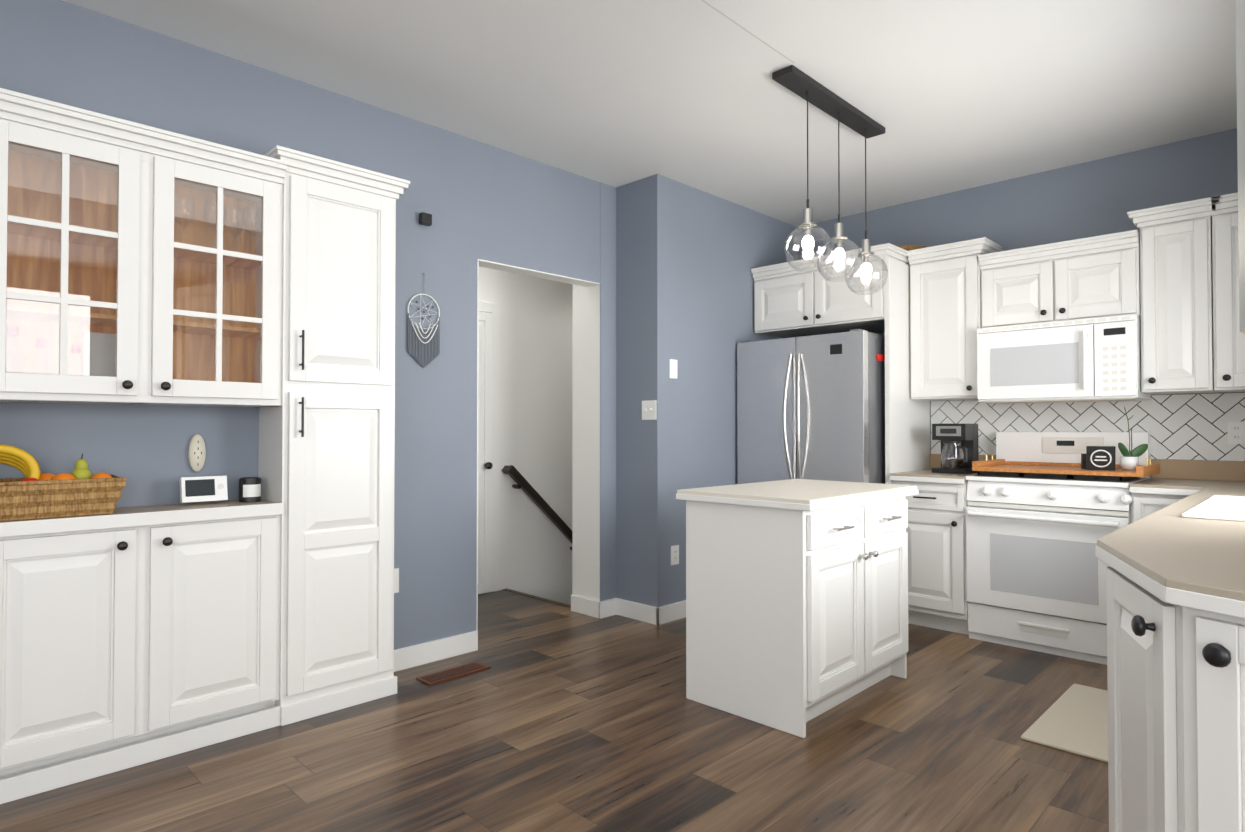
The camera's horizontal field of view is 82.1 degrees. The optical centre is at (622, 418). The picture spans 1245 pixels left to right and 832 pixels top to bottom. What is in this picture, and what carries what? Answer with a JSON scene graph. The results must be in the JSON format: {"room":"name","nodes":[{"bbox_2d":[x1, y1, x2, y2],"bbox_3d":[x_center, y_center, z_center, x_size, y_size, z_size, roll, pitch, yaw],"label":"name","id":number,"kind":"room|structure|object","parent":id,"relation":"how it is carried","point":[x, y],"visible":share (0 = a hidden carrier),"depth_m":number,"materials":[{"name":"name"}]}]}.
{"room":"kitchen","nodes":[
{"label":"kitchen","id":0,"kind":"room"},
{"bbox_2d":[0,0,599,649],"bbox_3d":[-1.314,0.962,3.479,0.260,4.940,7.790,-1,-1,45],"label":"wall","id":1,"kind":"structure","parent":0,"point":[478,200],"depth_m":3.54,"materials":[{"name":"blue paint"}]},
{"bbox_2d":[188,434,205,471],"bbox_3d":[-1.714,0.138,2.882,0.025,0.155,0.062,-1,-1,45],"label":"electrical outlet","id":2,"kind":"object","parent":1,"relation":"attached to","point":[196,453],"visible":1,"depth_m":2.87,"materials":[{"name":"beige"}]},
{"bbox_2d":[394,568,398,592],"bbox_3d":[-1.123,0.792,3.483,0.008,0.118,0.072,-1,-1,45],"label":"electrical outlet","id":3,"kind":"object","parent":1,"relation":"attached to","point":[396,580],"visible":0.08,"depth_m":3.50,"materials":[{"name":"white plastic"}]},
{"bbox_2d":[407,273,439,366],"bbox_3d":[-1.001,-0.498,3.610,0.015,0.478,0.183,-1,-1,45],"label":"dreamcatcher","id":4,"kind":"object","parent":1,"relation":"hanging from","point":[418,341],"visible":1,"depth_m":3.60,"materials":[{"name":"white fabric"}]},
{"bbox_2d":[419,212,431,225],"bbox_3d":[-0.996,-1.006,3.609,0.045,0.056,0.056,-1,-1,45],"label":"security camera","id":5,"kind":"object","parent":1,"relation":"attached to","point":[425,219],"visible":0.98,"depth_m":3.59,"materials":[{"name":"black plastic"}]},
{"bbox_2d":[394,630,477,671],"bbox_3d":[-0.994,1.182,3.604,0.014,0.104,0.617,-1,-1,45],"label":"baseboard","id":6,"kind":"structure","parent":1,"relation":"attached to","point":[428,652],"depth_m":3.64,"materials":[{"name":"white wood"}]},
{"bbox_2d":[476,259,599,630],"bbox_3d":[-0.505,0.193,4.209,0.122,2.100,0.910,-1,-1,45],"label":"door frame","id":7,"kind":"structure","parent":1,"relation":"attached to","point":[524,271],"depth_m":4.06,"materials":[{"name":"white wood"}]},
{"bbox_2d":[571,595,607,618],"bbox_3d":[-0.222,1.196,4.567,0.278,0.104,0.044,-1,-1,45],"label":"baseboard","id":8,"kind":"structure","parent":1,"relation":"attached to","point":[598,609],"depth_m":4.52,"materials":[{"name":"white wood"}]},
{"bbox_2d":[479,266,572,604],"bbox_3d":[-1.965,0.974,4.271,0.120,4.940,8.000,-1,-1,45],"label":"wall","id":9,"kind":"structure","parent":0,"point":[536,377],"depth_m":5.48,"materials":[{"name":"white paint"}]},
{"bbox_2d":[478,301,499,593],"bbox_3d":[-1.205,0.203,4.902,0.086,2.100,0.920,-1,-1,45],"label":"door","id":10,"kind":"structure","parent":9,"relation":"in","point":[489,447],"depth_m":5.17,"materials":[{"name":"white wood"}]},
{"bbox_2d":[479,575,505,593],"bbox_3d":[-1.320,1.200,4.825,0.014,0.104,1.300,-1,-1,45],"label":"baseboard","id":11,"kind":"structure","parent":9,"relation":"attached to","point":[502,583],"depth_m":5.26,"materials":[{"name":"white wood"}]},
{"bbox_2d":[502,465,571,549],"bbox_3d":[-0.277,1.131,5.824,0.095,1.560,1.668,-1,-1,45],"label":"handrail","id":12,"kind":"object","parent":9,"relation":"attached to","point":[527,488],"visible":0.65,"depth_m":5.40,"materials":[{"name":"black"}]},
{"bbox_2d":[502,588,570,607],"bbox_3d":[0.206,2.364,5.771,0.830,2.204,2.285,-1,-1,45],"label":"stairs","id":13,"kind":"structure","parent":0,"point":[539,598],"depth_m":4.98,"materials":[{"name":"brown wood"}]},
{"bbox_2d":[0,590,1108,831],"bbox_3d":[0.271,1.254,1.571,6.850,0.100,7.310,-1,-1,45],"label":"floor","id":14,"kind":"structure","parent":0,"point":[556,718],"depth_m":2.56,"materials":[{"name":"brown wood"}]},
{"bbox_2d":[0,88,409,803],"bbox_3d":[-1.775,0.068,2.605,0.327,2.302,2.012,-1,-1,45],"label":"hutch","id":15,"kind":"object","parent":14,"relation":"on","point":[140,264],"visible":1,"depth_m":2.67,"materials":[{"name":"white wood"}]},
{"bbox_2d":[0,444,126,520],"bbox_3d":[-1.955,0.207,2.444,0.229,0.245,0.392,-1,-1,45],"label":"fruit basket","id":16,"kind":"object","parent":15,"relation":"on","point":[80,490],"visible":1,"depth_m":2.39,"materials":[{"name":"wicker"}]},
{"bbox_2d":[179,476,227,503],"bbox_3d":[-1.653,0.281,2.819,0.060,0.106,0.160,-1,-1,45],"label":"monitor","id":17,"kind":"object","parent":15,"relation":"on","point":[204,489],"visible":1,"depth_m":2.80,"materials":[{"name":"white plastic"}]},
{"bbox_2d":[239,477,260,501],"bbox_3d":[-1.522,0.289,2.922,0.083,0.096,0.082,-1,-1,45],"label":"candle jar","id":18,"kind":"object","parent":15,"relation":"on","point":[249,489],"visible":1,"depth_m":2.89,"materials":[{"name":"black glass"}]},
{"bbox_2d":[416,661,490,684],"bbox_3d":[-0.815,1.228,3.460,0.120,0.008,0.340,-1,-1,45],"label":"floor vent","id":19,"kind":"object","parent":14,"relation":"in","point":[449,673],"visible":1,"depth_m":3.45,"materials":[{"name":"brown metal"}]},
{"bbox_2d":[676,479,917,737],"bbox_3d":[0.822,0.772,3.264,0.672,0.914,0.994,-1,-1,45],"label":"kitchen island","id":20,"kind":"object","parent":14,"relation":"on","point":[796,605],"visible":1,"depth_m":2.95,"materials":[{"name":"white wood"}]},
{"bbox_2d":[737,329,884,483],"bbox_3d":[1.373,0.361,4.817,0.922,1.782,0.883,-1,-1,45],"label":"fridge","id":21,"kind":"object","parent":14,"relation":"on","point":[812,407],"visible":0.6,"depth_m":4.48,"materials":[{"name":"silver metal"}]},
{"bbox_2d":[889,454,995,634],"bbox_3d":[1.986,0.738,4.391,0.432,1.016,0.654,-1,-1,45],"label":"base cabinet","id":22,"kind":"object","parent":14,"relation":"on","point":[937,567],"visible":0.48,"depth_m":4.16,"materials":[{"name":"white wood"}]},
{"bbox_2d":[932,423,978,473],"bbox_3d":[2.042,0.180,4.378,0.205,0.300,0.230,-1,-1,45],"label":"coffee maker","id":23,"kind":"object","parent":22,"relation":"on","point":[959,448],"visible":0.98,"depth_m":4.33,"materials":[{"name":"black plastic"}]},
{"bbox_2d":[966,432,1150,664],"bbox_3d":[2.402,0.657,3.947,0.776,1.165,0.682,-1,-1,45],"label":"range","id":24,"kind":"object","parent":14,"relation":"on","point":[1036,573],"visible":0.73,"depth_m":3.79,"materials":[{"name":"white metal"}]},
{"bbox_2d":[972,454,1159,476],"bbox_3d":[2.422,0.247,3.925,0.790,0.089,0.482,-1,-1,45],"label":"board","id":25,"kind":"object","parent":24,"relation":"on","point":[1003,465],"visible":1,"depth_m":3.90,"materials":[{"name":"brown wood"}]},
{"bbox_2d":[1081,453,1085,468],"bbox_3d":[2.499,0.229,3.833,0.068,0.082,0.068,-1,-1,45],"label":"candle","id":26,"kind":"object","parent":25,"relation":"on","point":[1083,460],"visible":0.35,"depth_m":3.83,"materials":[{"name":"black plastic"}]},
{"bbox_2d":[1086,446,1115,470],"bbox_3d":[2.477,0.205,3.702,0.125,0.126,0.036,-1,-1,31],"label":"sign","id":27,"kind":"object","parent":25,"relation":"on","point":[1100,457],"visible":1,"depth_m":3.70,"materials":[{"name":"black plastic"}]},
{"bbox_2d":[1118,407,1147,469],"bbox_3d":[2.664,0.103,3.738,0.128,0.330,0.116,-1,-1,45],"label":"potted plant","id":28,"kind":"object","parent":25,"relation":"on","point":[1129,459],"visible":1,"depth_m":3.72,"materials":[{"name":"green plant"}]},
{"bbox_2d":[1021,683,1107,762],"bbox_3d":[1.960,1.217,2.847,0.460,0.012,0.800,-1,-1,45],"label":"kitchen mat","id":29,"kind":"object","parent":14,"relation":"on","point":[1073,718],"visible":0.56,"depth_m":2.82,"materials":[{"name":"beige fabric"}]},
{"bbox_2d":[1129,491,1178,518],"bbox_3d":[2.809,0.797,3.601,0.307,0.874,0.618,-1,-1,45],"label":"base cabinet","id":30,"kind":"object","parent":14,"relation":"on","point":[1141,504],"depth_m":3.46,"materials":[{"name":"white wood"}]},
{"bbox_2d":[1129,479,1244,494],"bbox_3d":[3.030,0.336,3.379,0.943,0.039,0.633,-1,-1,45],"label":"countertop","id":31,"kind":"structure","parent":30,"relation":"on","point":[1148,486],"depth_m":3.45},
{"bbox_2d":[1107,627,1244,831],"bbox_3d":[1.263,0.762,1.242,0.825,0.874,0.816,-1,-1,45],"label":"base cabinet","id":32,"kind":"object","parent":14,"relation":"on","point":[1176,707],"depth_m":1.31,"materials":[{"name":"white wood"}]},
{"bbox_2d":[1095,487,1244,646],"bbox_3d":[1.965,0.315,1.963,0.833,0.039,2.879,-1,-1,45],"label":"countertop","id":33,"kind":"structure","parent":32,"relation":"on","point":[1178,569],"depth_m":1.49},
{"bbox_2d":[1171,491,1244,518],"bbox_3d":[2.688,0.786,2.851,0.695,0.874,0.660,-1,-1,45],"label":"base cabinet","id":34,"kind":"object","parent":33,"relation":"in","point":[1226,514],"depth_m":2.38,"materials":[{"name":"white"}]},
{"bbox_2d":[63,0,1236,226],"bbox_3d":[0.471,-1.582,1.815,7.090,0.100,8.120,-1,-1,45],"label":"ceiling","id":35,"kind":"structure","parent":0,"point":[949,96],"depth_m":3.16,"materials":[{"name":"grey paint"}]},
{"bbox_2d":[772,65,887,294],"bbox_3d":[1.006,-1.074,3.402,0.210,0.866,0.900,-1,-1,45],"label":"pendant light","id":36,"kind":"object","parent":35,"relation":"hanging from","point":[800,83],"visible":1,"depth_m":3.39,"materials":[{"name":"black"}]},
{"bbox_2d":[600,174,797,606],"bbox_3d":[0.646,-0.115,5.037,0.361,2.740,1.880,-1,-1,45],"label":"wall","id":37,"kind":"structure","parent":0,"point":[679,261],"depth_m":4.53,"materials":[{"name":"blue paint"}]},
{"bbox_2d":[612,598,654,624],"bbox_3d":[0.077,1.195,4.445,0.346,0.104,0.016,-1,-1,45],"label":"baseboard","id":38,"kind":"structure","parent":37,"relation":"attached to","point":[629,609],"depth_m":4.44,"materials":[{"name":"white wood"}]},
{"bbox_2d":[642,400,656,419],"bbox_3d":[0.159,-0.052,4.380,0.118,0.118,0.018,-1,-1,45],"label":"light switch","id":39,"kind":"object","parent":37,"relation":"attached to","point":[648,410],"visible":1,"depth_m":4.38,"materials":[{"name":"white plastic"}]},
{"bbox_2d":[655,600,685,624],"bbox_3d":[0.483,1.197,4.586,0.014,0.104,0.784,-1,-1,45],"label":"baseboard","id":40,"kind":"structure","parent":37,"relation":"attached to","point":[675,611],"depth_m":4.39,"materials":[{"name":"white wood"}]},
{"bbox_2d":[669,359,676,378],"bbox_3d":[0.318,-0.310,4.444,0.008,0.118,0.072,-1,-1,45],"label":"light switch","id":41,"kind":"object","parent":37,"relation":"attached to","point":[672,368],"visible":1,"depth_m":4.44,"materials":[{"name":"white plastic"}]},
{"bbox_2d":[671,545,678,564],"bbox_3d":[0.326,0.846,4.436,0.008,0.118,0.072,-1,-1,45],"label":"outlet","id":42,"kind":"object","parent":37,"relation":"attached to","point":[675,555],"visible":1,"depth_m":4.43,"materials":[{"name":"white plastic"}]},
{"bbox_2d":[798,128,1244,477],"bbox_3d":[3.356,-0.136,3.596,5.520,2.740,0.120,-1,-1,45],"label":"wall","id":43,"kind":"structure","parent":0,"point":[1103,196],"depth_m":4.26,"materials":[{"name":"blue paint"}]},
{"bbox_2d":[753,252,906,337],"bbox_3d":[1.480,-0.802,4.940,0.955,0.392,0.618,-1,-1,45],"label":"upper cabinet","id":44,"kind":"object","parent":43,"relation":"attached to","point":[789,303],"depth_m":4.67,"materials":[{"name":"white wood"}]},
{"bbox_2d":[897,245,925,250],"bbox_3d":[1.858,-1.085,4.726,0.310,0.045,0.310,-1,-1,45],"label":"tray","id":45,"kind":"object","parent":44,"relation":"on","point":[909,247],"visible":0.1,"depth_m":4.58,"materials":[{"name":"wood"}]},
{"bbox_2d":[907,244,1002,403],"bbox_3d":[2.093,-0.563,4.519,0.423,0.882,0.348,-1,-1,45],"label":"upper cabinet","id":46,"kind":"object","parent":43,"relation":"attached to","point":[945,289],"depth_m":4.40,"materials":[{"name":"white wood"}]},
{"bbox_2d":[979,236,1142,327],"bbox_3d":[2.521,-0.722,4.099,0.773,0.377,0.348,-1,-1,45],"label":"upper cabinet","id":47,"kind":"object","parent":43,"relation":"attached to","point":[1096,280],"depth_m":3.94,"materials":[{"name":"white wood"}]},
{"bbox_2d":[977,314,1150,403],"bbox_3d":[2.480,-0.314,4.052,0.769,0.435,0.444,-1,-1,45],"label":"microwave","id":48,"kind":"object","parent":47,"relation":"attached to","point":[1088,360],"visible":1,"depth_m":3.89,"materials":[{"name":"white plastic"}]},
{"bbox_2d":[931,393,1244,460],"bbox_3d":[2.825,0.048,4.028,2.140,0.350,0.006,-1,-1,45],"label":"backsplash","id":49,"kind":"structure","parent":43,"relation":"attached to","point":[1186,427],"depth_m":3.98,"materials":[{"name":"grey tile"}]},
{"bbox_2d":[1227,422,1244,443],"bbox_3d":[3.163,0.073,3.682,0.072,0.115,0.006,-1,-1,45],"label":"outlet","id":50,"kind":"object","parent":49,"relation":"attached to","point":[1235,432],"visible":1,"depth_m":3.68,"materials":[{"name":"white plastic"}]},
{"bbox_2d":[1135,204,1238,394],"bbox_3d":[2.929,-0.577,3.693,0.365,0.880,0.348,-1,-1,45],"label":"upper cabinet","id":51,"kind":"object","parent":43,"relation":"attached to","point":[1169,274],"depth_m":3.57,"materials":[{"name":"white wood"}]},
{"bbox_2d":[1235,204,1244,391],"bbox_3d":[3.211,-0.581,3.414,0.717,0.880,0.348,-1,-1,45],"label":"upper cabinet","id":52,"kind":"object","parent":43,"relation":"attached to","point":[1239,336],"depth_m":3.44,"materials":[{"name":"white wood"}]},
{"bbox_3d":[1.907,-0.191,-0.110,2.370,2.740,7.190,-1,-1,45],"label":"wall","id":53,"kind":"structure","parent":0,"visible":0},
{"bbox_2d":[1235,0,1244,333],"bbox_3d":[1.515,-0.636,1.197,0.730,0.931,0.767,-1,-1,45],"label":"upper cabinet","id":54,"kind":"object","parent":53,"relation":"attached to","point":[1240,42],"visible":1,"depth_m":1.39,"materials":[{"name":"grey wood"}]}
]}

